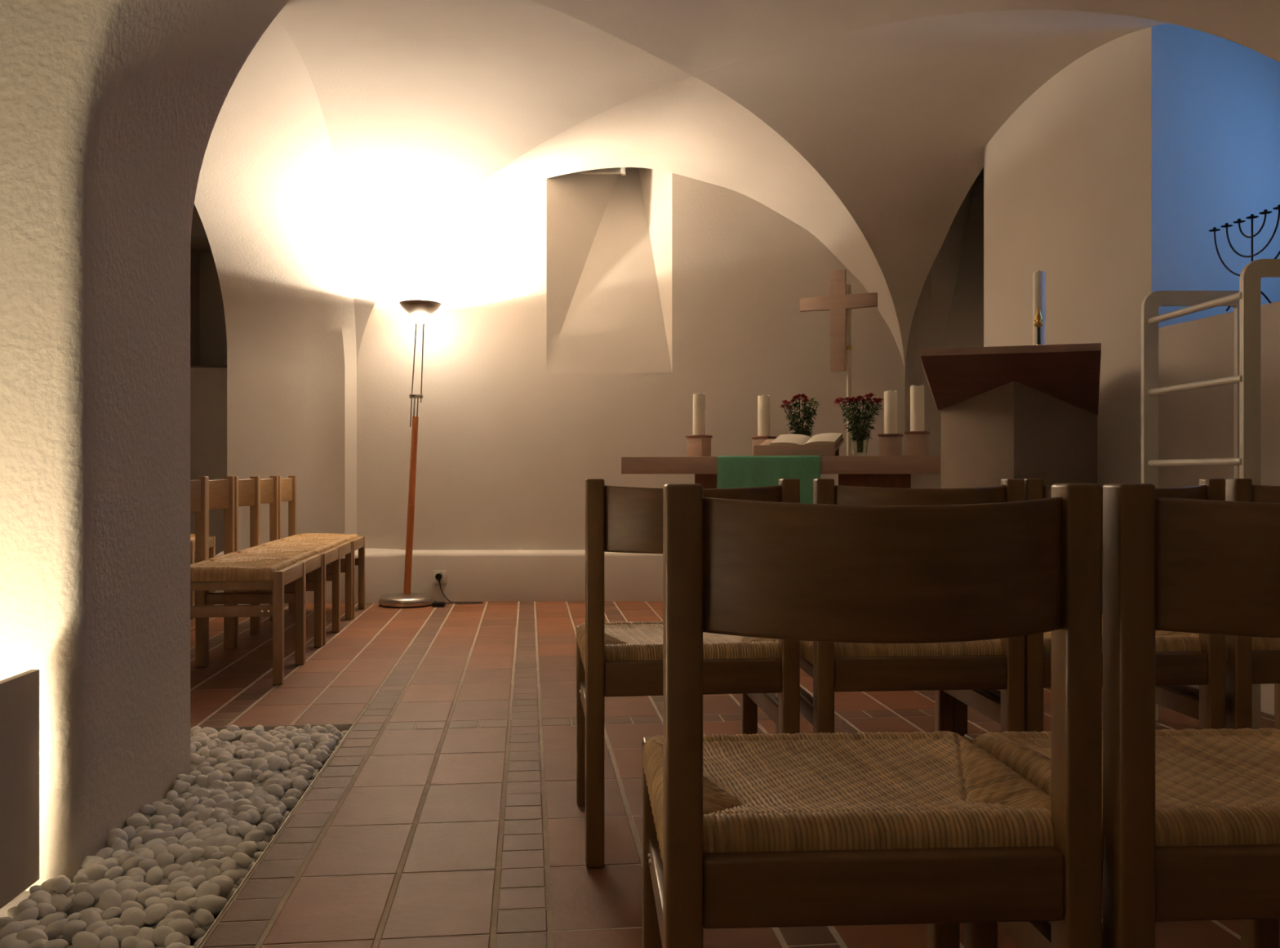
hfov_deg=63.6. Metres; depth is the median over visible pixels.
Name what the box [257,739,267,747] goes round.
pebble
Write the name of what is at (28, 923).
pebble
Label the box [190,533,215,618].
chair
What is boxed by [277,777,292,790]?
pebble
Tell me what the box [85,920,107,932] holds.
pebble
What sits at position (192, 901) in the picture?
pebble
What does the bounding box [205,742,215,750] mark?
pebble
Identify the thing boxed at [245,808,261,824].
pebble
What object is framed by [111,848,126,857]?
pebble
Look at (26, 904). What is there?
pebble
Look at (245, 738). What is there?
pebble
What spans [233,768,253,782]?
pebble
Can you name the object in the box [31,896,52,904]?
pebble
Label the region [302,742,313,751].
pebble
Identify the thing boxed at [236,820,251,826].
pebble
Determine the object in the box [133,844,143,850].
pebble
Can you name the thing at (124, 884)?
pebble
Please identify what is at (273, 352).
wall
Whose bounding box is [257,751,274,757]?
pebble
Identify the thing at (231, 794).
pebble
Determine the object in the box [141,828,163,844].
pebble
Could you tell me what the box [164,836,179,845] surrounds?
pebble
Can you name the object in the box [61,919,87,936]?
pebble
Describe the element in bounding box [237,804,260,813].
pebble
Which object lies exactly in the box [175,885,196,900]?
pebble
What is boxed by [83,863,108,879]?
pebble
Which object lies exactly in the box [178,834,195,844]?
pebble
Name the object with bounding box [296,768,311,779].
pebble
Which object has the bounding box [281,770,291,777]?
pebble
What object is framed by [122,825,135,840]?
pebble
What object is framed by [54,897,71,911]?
pebble
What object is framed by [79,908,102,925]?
pebble
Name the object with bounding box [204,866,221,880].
pebble
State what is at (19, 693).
uplight
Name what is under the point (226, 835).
pebble
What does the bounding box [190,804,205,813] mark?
pebble
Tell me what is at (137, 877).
pebble
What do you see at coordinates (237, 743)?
pebble
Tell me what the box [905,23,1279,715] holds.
wall
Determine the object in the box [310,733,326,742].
pebble
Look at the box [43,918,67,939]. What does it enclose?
pebble
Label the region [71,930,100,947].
pebble
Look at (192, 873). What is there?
pebble
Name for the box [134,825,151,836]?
pebble
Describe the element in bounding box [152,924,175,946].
pebble
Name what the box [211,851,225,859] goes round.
pebble
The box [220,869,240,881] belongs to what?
pebble
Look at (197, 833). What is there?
pebble
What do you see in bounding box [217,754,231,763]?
pebble
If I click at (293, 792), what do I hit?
pebble
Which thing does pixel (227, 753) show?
pebble
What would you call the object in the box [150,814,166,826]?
pebble
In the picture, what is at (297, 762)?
pebble
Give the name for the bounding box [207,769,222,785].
pebble
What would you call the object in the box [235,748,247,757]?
pebble
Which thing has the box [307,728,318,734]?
pebble
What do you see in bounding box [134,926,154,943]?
pebble
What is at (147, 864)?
pebble
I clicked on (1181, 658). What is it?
chair
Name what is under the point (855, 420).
flower bouquet
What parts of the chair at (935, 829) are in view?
leg, leg, seat, backrest, rail, leg, leg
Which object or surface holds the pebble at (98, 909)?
on the pebbles at (190, 790)
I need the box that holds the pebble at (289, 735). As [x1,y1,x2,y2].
[285,731,298,738]
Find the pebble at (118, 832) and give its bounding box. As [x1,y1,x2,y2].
[106,827,128,847]
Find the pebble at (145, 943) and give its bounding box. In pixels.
[135,939,155,947]
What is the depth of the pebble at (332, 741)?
3.10 m
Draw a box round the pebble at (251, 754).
[241,751,254,759]
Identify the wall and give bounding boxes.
[0,0,288,890]
[190,19,356,593]
[356,167,905,550]
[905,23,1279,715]
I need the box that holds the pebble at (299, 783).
[292,777,308,791]
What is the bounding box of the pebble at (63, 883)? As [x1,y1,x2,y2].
[53,875,71,893]
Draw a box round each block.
[685,435,712,456]
[751,435,777,455]
[878,433,902,455]
[904,431,929,455]
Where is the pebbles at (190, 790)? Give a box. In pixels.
[0,724,347,947]
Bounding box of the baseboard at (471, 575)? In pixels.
[215,547,662,605]
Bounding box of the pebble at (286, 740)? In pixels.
[278,737,292,743]
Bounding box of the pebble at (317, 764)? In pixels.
[311,760,323,768]
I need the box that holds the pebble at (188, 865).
[181,861,195,872]
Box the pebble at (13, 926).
[0,920,24,938]
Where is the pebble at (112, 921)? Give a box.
[106,916,123,926]
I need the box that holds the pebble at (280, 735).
[274,733,286,739]
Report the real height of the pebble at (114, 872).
0.026 m
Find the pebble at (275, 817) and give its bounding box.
[265,813,282,822]
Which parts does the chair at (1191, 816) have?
leg, rail, seat, leg, rail, backrest, leg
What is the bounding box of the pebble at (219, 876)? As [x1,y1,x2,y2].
[208,875,234,886]
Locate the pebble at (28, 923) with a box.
[20,919,39,928]
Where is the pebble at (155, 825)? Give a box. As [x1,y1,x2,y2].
[152,822,165,828]
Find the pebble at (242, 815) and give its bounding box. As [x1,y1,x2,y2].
[234,811,251,822]
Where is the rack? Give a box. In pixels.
[1141,258,1279,728]
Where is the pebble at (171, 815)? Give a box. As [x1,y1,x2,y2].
[166,813,178,818]
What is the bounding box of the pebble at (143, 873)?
[128,871,146,878]
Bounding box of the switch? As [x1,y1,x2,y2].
[431,601,444,607]
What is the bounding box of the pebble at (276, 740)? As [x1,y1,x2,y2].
[269,737,279,743]
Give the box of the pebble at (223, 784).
[219,781,229,789]
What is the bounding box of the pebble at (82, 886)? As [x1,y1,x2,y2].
[72,882,90,894]
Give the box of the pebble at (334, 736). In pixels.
[329,734,339,742]
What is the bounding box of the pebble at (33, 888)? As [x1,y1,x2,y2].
[29,884,43,893]
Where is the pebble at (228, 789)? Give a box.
[222,786,233,793]
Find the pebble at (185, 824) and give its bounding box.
[182,817,195,827]
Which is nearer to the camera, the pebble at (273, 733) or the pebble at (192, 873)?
the pebble at (192, 873)
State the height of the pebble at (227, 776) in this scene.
0.031 m
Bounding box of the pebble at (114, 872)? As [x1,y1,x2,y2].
[104,866,123,879]
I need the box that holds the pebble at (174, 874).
[168,870,186,882]
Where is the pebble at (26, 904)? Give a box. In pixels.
[18,899,36,911]
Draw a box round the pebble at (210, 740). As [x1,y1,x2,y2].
[205,738,217,747]
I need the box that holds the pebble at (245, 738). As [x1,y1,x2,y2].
[240,733,251,743]
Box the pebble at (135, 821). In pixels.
[126,814,149,829]
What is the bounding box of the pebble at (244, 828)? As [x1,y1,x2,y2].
[238,823,253,835]
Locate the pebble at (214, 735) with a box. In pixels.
[207,733,218,739]
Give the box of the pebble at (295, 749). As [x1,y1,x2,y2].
[290,746,301,754]
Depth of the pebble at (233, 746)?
3.04 m
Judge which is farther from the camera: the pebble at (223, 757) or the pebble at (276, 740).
the pebble at (276, 740)
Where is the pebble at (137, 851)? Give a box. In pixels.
[133,847,148,853]
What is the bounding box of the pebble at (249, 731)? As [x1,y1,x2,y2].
[244,729,256,733]
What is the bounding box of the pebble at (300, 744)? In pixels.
[297,742,306,747]
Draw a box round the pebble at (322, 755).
[311,749,328,764]
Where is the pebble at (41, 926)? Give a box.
[29,924,45,930]
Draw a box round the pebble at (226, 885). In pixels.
[208,877,233,896]
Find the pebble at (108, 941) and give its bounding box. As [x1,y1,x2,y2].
[97,935,119,947]
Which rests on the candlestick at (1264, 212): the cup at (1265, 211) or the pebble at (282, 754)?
the cup at (1265, 211)
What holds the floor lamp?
on the floor
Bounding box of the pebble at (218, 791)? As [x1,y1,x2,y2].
[209,788,227,798]
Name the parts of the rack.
frame, frame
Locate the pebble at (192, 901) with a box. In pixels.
[183,897,198,909]
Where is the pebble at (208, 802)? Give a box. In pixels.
[200,797,216,807]
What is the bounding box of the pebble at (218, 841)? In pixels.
[198,835,226,848]
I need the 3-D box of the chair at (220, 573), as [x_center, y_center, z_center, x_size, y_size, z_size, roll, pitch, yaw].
[-1.656,0.410,4.159,0.510,0.800,0.451,0,0,-7]
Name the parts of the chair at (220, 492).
leg, backrest, leg, seat, leg, rail, leg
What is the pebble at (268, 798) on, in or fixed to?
on the pebbles at (190, 790)
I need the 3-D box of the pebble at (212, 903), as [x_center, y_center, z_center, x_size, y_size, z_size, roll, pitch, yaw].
[-0.818,0.818,1.963,0.064,0.035,0.044,0,0,-16]
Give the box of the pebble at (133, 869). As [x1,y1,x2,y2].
[126,866,145,878]
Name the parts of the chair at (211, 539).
leg, seat, rail, leg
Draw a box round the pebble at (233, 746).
[224,743,236,755]
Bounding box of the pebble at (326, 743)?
[315,741,329,749]
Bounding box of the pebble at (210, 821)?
[203,817,217,826]
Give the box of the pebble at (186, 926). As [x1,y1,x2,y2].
[167,917,195,935]
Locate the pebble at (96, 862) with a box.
[87,859,101,866]
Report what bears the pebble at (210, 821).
on the pebbles at (190, 790)
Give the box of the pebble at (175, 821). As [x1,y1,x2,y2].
[164,815,182,829]
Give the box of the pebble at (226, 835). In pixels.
[217,833,232,837]
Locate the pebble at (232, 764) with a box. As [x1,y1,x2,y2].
[227,762,243,774]
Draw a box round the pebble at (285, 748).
[280,745,290,755]
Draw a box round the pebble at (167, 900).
[159,897,176,906]
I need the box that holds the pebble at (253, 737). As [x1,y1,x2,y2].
[248,734,262,742]
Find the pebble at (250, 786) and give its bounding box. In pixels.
[238,783,254,791]
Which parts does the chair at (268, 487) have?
leg, backrest, leg, seat, rail, leg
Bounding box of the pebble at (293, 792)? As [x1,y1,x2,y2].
[284,787,301,799]
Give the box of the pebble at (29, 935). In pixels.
[16,927,48,943]
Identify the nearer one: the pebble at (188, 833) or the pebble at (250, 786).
the pebble at (188, 833)
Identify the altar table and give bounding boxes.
[621,455,940,488]
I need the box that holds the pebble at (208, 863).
[198,858,222,868]
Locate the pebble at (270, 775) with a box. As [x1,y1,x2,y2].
[266,772,279,778]
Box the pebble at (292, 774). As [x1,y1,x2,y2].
[285,771,298,778]
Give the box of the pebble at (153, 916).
[143,907,167,924]
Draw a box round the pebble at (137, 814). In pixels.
[132,812,145,816]
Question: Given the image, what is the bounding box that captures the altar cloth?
[716,455,820,503]
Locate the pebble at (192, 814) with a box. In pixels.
[181,810,198,822]
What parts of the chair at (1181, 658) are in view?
leg, leg, seat, backrest, rail, leg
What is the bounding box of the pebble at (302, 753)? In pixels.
[297,751,309,759]
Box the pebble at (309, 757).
[303,753,317,766]
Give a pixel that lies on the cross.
(840, 301)
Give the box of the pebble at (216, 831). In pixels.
[211,826,226,835]
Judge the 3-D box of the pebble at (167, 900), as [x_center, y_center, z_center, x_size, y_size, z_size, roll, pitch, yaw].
[-0.895,0.818,1.962,0.042,0.028,0.032,0,0,-27]
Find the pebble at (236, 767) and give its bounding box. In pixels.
[232,764,252,773]
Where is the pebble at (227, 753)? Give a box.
[216,750,233,759]
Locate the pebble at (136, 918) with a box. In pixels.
[122,910,146,928]
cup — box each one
[1208,226,1220,231]
[1220,222,1232,227]
[1232,218,1245,223]
[1245,213,1258,218]
[1258,208,1272,214]
[1272,204,1279,209]
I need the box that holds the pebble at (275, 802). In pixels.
[268,800,284,806]
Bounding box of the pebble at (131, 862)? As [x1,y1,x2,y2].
[120,855,146,872]
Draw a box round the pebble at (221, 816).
[217,812,231,822]
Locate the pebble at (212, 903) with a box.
[194,894,227,913]
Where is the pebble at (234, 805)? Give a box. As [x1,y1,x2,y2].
[231,798,252,812]
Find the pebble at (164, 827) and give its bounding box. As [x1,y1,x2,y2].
[155,823,173,831]
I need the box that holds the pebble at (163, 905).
[143,902,168,923]
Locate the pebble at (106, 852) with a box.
[94,846,113,858]
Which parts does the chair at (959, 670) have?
leg, rail, leg, seat, backrest, rail, leg, leg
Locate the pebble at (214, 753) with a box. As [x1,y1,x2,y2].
[208,746,226,757]
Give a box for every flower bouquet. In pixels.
[778,393,820,437]
[833,392,884,442]
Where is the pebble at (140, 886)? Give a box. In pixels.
[130,881,151,893]
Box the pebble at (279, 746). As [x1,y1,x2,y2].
[273,742,287,751]
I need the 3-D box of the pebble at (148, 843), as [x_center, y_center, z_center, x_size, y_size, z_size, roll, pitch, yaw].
[-1.056,0.813,2.242,0.043,0.035,0.049,0,0,39]
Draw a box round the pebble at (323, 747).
[316,744,329,753]
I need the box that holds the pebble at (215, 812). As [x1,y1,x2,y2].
[209,807,229,822]
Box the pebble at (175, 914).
[164,909,188,919]
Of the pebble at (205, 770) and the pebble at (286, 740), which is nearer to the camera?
the pebble at (205, 770)
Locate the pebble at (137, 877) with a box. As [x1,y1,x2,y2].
[130,875,144,881]
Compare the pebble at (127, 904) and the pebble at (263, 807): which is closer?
the pebble at (127, 904)
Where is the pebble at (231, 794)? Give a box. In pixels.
[226,791,239,799]
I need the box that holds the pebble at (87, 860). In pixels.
[80,855,104,868]
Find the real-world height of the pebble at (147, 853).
0.034 m
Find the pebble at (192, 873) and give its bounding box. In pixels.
[184,866,205,877]
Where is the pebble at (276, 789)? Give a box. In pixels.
[266,783,284,796]
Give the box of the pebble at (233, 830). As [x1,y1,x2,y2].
[227,825,239,835]
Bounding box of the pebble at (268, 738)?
[262,735,276,741]
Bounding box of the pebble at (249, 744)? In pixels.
[244,742,257,746]
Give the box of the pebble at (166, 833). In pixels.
[159,830,174,839]
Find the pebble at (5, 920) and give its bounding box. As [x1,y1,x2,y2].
[0,915,13,926]
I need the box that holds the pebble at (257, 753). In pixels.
[254,749,263,757]
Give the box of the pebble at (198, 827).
[191,824,207,835]
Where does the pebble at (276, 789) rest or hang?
on the pebbles at (190, 790)
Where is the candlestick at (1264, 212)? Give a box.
[1208,204,1279,311]
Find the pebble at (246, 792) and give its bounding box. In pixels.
[239,788,253,798]
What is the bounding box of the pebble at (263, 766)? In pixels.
[257,762,268,773]
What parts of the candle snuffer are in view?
stem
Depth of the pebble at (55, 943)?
1.77 m
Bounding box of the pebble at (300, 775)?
[288,774,305,788]
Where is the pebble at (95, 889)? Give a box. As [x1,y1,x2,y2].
[86,879,116,900]
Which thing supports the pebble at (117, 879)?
on the pebbles at (190, 790)
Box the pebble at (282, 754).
[271,750,287,758]
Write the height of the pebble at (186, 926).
0.031 m
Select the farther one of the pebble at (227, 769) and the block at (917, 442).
the block at (917, 442)
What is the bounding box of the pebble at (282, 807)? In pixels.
[276,804,287,815]
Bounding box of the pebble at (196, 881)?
[188,875,205,888]
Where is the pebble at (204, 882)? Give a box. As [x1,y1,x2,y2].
[196,880,210,891]
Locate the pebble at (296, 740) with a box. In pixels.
[290,735,308,747]
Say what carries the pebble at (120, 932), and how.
on the pebbles at (190, 790)
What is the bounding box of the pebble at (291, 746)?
[287,742,294,750]
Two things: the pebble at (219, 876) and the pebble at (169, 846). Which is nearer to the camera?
the pebble at (219, 876)
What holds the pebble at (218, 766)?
on the pebbles at (190, 790)
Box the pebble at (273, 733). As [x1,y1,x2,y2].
[271,730,281,735]
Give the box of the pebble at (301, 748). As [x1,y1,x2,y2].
[296,747,308,754]
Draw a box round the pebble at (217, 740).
[213,737,222,746]
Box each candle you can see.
[693,392,705,435]
[757,394,769,435]
[884,390,897,433]
[910,385,924,431]
[1032,270,1045,345]
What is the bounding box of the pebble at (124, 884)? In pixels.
[115,879,134,893]
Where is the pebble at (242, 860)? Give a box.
[231,851,252,866]
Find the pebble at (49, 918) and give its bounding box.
[37,911,64,927]
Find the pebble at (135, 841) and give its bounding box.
[128,835,142,848]
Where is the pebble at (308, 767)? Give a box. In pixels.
[301,764,315,773]
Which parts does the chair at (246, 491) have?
leg, backrest, leg, seat, leg, rail, leg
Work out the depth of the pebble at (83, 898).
1.97 m
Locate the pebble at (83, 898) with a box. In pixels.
[71,891,93,906]
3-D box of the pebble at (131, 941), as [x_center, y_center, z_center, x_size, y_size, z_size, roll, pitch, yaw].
[-0.884,0.816,1.794,0.032,0.024,0.033,0,0,-6]
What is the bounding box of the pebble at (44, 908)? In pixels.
[34,902,56,919]
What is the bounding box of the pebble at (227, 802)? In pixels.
[213,798,234,808]
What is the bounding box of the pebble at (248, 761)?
[236,757,253,766]
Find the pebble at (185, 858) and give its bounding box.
[174,853,193,865]
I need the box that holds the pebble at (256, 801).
[250,795,265,808]
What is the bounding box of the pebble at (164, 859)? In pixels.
[155,852,173,867]
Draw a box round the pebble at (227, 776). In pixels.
[222,772,233,782]
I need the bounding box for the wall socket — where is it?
[432,569,446,582]
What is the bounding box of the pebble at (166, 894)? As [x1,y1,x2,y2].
[158,891,175,898]
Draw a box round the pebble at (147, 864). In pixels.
[137,857,159,872]
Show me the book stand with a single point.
(764, 448)
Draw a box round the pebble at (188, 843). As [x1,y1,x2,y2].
[182,838,203,848]
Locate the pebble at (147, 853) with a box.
[137,848,154,858]
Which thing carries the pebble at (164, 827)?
on the pebbles at (190, 790)
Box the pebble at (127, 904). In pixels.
[118,900,144,915]
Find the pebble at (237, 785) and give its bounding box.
[229,781,253,791]
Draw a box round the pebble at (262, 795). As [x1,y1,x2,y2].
[247,791,266,800]
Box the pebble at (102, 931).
[92,924,112,940]
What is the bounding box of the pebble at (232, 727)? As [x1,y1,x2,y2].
[226,724,239,731]
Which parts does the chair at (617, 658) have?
leg, leg, seat, backrest, rail, leg, leg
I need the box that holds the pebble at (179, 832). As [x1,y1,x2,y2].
[171,826,188,839]
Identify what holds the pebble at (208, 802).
on the pebbles at (190, 790)
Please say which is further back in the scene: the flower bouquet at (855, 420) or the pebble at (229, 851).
the flower bouquet at (855, 420)
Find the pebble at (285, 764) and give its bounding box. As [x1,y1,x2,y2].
[280,760,291,768]
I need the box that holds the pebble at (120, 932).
[109,924,140,946]
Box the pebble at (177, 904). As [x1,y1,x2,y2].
[167,900,191,912]
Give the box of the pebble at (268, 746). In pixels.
[259,741,275,751]
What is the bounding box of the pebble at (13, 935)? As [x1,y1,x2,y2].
[0,932,17,947]
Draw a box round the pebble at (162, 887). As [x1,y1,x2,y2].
[152,884,168,892]
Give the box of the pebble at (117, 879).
[112,875,132,884]
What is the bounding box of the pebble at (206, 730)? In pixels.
[200,726,218,735]
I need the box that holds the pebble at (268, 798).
[263,795,275,803]
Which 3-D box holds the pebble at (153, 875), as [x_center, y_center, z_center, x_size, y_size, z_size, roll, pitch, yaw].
[-0.981,0.811,2.085,0.033,0.027,0.045,0,0,-34]
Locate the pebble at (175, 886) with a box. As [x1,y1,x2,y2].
[167,880,193,892]
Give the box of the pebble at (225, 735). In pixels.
[217,729,235,740]
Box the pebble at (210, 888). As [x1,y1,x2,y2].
[195,881,220,897]
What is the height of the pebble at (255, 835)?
0.032 m
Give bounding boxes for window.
[578,167,626,175]
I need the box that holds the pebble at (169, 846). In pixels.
[166,843,181,849]
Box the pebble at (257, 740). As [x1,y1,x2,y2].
[255,737,266,742]
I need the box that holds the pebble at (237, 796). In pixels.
[232,793,244,800]
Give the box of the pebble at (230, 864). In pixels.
[219,858,236,872]
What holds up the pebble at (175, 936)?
on the pebbles at (190, 790)
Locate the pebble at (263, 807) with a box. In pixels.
[258,803,272,813]
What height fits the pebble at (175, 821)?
0.036 m
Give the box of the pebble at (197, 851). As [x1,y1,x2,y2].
[183,846,204,862]
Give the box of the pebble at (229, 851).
[218,844,236,857]
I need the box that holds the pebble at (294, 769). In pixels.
[288,766,301,771]
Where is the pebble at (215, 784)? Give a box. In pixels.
[210,779,222,789]
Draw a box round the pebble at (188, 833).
[181,831,193,836]
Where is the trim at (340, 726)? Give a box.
[190,723,354,947]
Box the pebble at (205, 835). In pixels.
[196,832,213,839]
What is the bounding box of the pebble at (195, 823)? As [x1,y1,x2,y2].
[186,820,203,831]
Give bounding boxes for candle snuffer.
[1033,306,1043,345]
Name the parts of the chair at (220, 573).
backrest, leg, rail, seat, leg, rail, leg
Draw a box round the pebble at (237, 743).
[231,740,244,746]
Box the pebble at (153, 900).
[144,896,160,906]
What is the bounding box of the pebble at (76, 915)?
[66,911,81,922]
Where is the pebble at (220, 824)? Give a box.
[207,821,227,831]
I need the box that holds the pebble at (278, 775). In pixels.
[271,773,284,778]
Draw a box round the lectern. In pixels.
[920,342,1101,488]
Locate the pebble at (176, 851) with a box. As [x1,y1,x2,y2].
[167,844,187,860]
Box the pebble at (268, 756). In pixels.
[262,753,275,760]
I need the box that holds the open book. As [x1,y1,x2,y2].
[769,432,843,447]
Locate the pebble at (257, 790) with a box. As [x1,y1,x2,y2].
[250,789,269,795]
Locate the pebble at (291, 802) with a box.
[283,795,297,808]
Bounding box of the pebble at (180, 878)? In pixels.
[168,875,191,884]
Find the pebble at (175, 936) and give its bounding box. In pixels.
[164,931,183,946]
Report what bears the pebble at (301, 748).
on the pebbles at (190, 790)
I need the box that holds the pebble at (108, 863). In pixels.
[97,858,118,869]
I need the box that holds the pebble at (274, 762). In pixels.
[266,755,282,770]
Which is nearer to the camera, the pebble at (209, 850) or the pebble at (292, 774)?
the pebble at (209, 850)
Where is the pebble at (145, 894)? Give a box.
[136,887,161,906]
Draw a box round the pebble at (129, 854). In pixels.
[118,850,137,866]
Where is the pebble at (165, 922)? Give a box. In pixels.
[155,917,174,927]
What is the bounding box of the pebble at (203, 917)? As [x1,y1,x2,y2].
[194,908,213,925]
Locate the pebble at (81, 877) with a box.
[72,871,88,884]
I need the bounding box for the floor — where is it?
[0,593,1279,947]
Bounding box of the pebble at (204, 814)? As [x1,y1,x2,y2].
[195,807,214,822]
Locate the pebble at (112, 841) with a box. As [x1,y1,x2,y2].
[108,835,121,847]
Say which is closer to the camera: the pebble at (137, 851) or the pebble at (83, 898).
the pebble at (83, 898)
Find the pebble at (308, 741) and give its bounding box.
[305,740,315,745]
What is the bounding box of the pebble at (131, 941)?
[120,935,140,947]
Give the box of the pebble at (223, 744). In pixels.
[217,740,231,747]
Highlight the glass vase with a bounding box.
[851,431,869,455]
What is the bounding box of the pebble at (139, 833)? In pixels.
[135,829,147,836]
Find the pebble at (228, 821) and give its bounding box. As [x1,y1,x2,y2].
[222,817,238,833]
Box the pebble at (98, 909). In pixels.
[79,906,104,914]
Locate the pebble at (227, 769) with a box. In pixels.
[219,766,232,774]
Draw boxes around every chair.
[190,475,305,684]
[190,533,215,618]
[206,475,323,663]
[234,475,340,647]
[259,475,352,631]
[278,475,364,618]
[576,478,799,867]
[642,483,1102,947]
[775,478,1024,733]
[954,478,1225,737]
[964,483,1279,947]
[1164,478,1279,728]
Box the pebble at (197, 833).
[194,827,213,838]
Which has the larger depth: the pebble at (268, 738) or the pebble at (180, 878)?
the pebble at (268, 738)
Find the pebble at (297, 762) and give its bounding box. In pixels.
[291,758,305,767]
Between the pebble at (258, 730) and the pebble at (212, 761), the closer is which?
the pebble at (212, 761)
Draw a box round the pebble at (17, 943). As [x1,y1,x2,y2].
[1,938,29,947]
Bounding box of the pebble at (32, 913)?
[11,906,39,921]
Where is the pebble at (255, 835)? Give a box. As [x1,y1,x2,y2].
[244,829,266,841]
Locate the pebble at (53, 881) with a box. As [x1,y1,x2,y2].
[48,874,65,889]
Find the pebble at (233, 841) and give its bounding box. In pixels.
[222,835,241,847]
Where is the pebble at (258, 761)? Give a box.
[249,757,266,770]
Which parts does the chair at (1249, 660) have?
leg, seat, rail, backrest, leg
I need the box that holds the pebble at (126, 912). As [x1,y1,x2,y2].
[120,906,143,921]
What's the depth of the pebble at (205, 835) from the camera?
2.29 m
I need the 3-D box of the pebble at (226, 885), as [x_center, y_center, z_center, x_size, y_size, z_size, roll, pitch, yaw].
[-0.826,0.812,2.029,0.041,0.041,0.048,0,0,42]
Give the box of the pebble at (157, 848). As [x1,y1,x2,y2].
[148,843,168,859]
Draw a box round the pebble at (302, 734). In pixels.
[297,733,311,737]
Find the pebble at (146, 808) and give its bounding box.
[141,804,155,813]
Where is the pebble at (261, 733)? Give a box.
[258,730,270,737]
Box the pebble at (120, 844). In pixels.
[111,839,128,851]
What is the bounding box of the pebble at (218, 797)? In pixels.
[211,793,229,803]
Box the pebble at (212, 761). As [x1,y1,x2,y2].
[205,757,218,765]
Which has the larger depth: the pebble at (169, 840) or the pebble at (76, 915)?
the pebble at (169, 840)
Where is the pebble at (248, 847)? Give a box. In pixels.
[235,840,257,855]
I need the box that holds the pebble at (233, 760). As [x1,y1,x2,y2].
[225,759,239,764]
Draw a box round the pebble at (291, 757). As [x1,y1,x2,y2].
[287,753,300,766]
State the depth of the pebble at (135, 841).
2.27 m
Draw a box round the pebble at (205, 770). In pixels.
[198,765,214,774]
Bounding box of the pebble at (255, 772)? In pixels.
[250,768,262,779]
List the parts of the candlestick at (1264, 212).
arm, stem, arm, arm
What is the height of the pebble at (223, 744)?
0.031 m
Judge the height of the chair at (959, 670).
0.800 m
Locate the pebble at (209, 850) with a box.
[204,845,220,859]
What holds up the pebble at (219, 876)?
on the floor
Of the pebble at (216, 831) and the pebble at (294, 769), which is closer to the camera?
the pebble at (216, 831)
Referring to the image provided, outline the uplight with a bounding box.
[0,669,39,908]
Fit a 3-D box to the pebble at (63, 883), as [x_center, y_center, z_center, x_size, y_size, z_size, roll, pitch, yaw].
[-1.139,0.810,2.036,0.029,0.028,0.036,0,0,-34]
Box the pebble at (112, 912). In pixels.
[101,906,121,919]
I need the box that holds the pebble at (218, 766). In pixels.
[213,762,227,770]
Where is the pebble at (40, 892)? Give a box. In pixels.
[28,889,51,898]
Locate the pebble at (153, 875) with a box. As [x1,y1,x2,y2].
[145,866,163,884]
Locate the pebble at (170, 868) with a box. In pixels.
[162,863,182,879]
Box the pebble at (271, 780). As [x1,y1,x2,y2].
[262,777,279,791]
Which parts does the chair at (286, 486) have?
leg, backrest, leg, seat, leg, rail, leg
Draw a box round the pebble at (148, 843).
[142,838,167,848]
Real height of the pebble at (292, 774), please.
0.038 m
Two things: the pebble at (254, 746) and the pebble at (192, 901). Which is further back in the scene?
the pebble at (254, 746)
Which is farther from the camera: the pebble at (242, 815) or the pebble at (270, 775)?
the pebble at (270, 775)
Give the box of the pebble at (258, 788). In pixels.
[253,786,263,791]
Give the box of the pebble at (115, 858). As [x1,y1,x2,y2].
[106,857,118,862]
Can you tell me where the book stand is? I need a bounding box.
[753,438,844,455]
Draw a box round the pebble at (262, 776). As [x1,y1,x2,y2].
[257,773,267,780]
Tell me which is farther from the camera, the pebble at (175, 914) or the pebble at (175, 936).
the pebble at (175, 914)
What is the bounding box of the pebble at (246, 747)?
[234,744,249,754]
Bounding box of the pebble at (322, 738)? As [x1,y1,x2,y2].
[317,734,329,743]
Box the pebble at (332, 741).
[324,737,336,750]
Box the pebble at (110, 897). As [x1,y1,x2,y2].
[98,888,122,910]
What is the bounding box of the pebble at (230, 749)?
[226,746,235,755]
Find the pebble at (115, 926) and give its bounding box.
[111,924,122,929]
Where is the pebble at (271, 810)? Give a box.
[262,806,280,819]
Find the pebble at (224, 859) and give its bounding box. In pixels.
[219,856,231,863]
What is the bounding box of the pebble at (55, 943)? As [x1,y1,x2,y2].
[42,938,68,947]
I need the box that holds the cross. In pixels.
[800,269,877,455]
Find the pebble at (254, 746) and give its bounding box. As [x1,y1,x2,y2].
[248,744,259,751]
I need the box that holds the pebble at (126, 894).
[120,888,138,902]
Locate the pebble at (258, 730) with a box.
[251,727,262,735]
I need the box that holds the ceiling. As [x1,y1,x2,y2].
[274,0,1279,377]
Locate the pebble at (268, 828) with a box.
[257,822,275,835]
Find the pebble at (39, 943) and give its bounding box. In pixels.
[26,938,48,947]
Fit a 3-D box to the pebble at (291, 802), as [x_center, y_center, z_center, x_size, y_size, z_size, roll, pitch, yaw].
[-0.874,0.821,2.578,0.038,0.030,0.038,0,0,-13]
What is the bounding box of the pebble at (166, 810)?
[156,804,177,817]
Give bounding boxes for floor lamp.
[378,299,483,608]

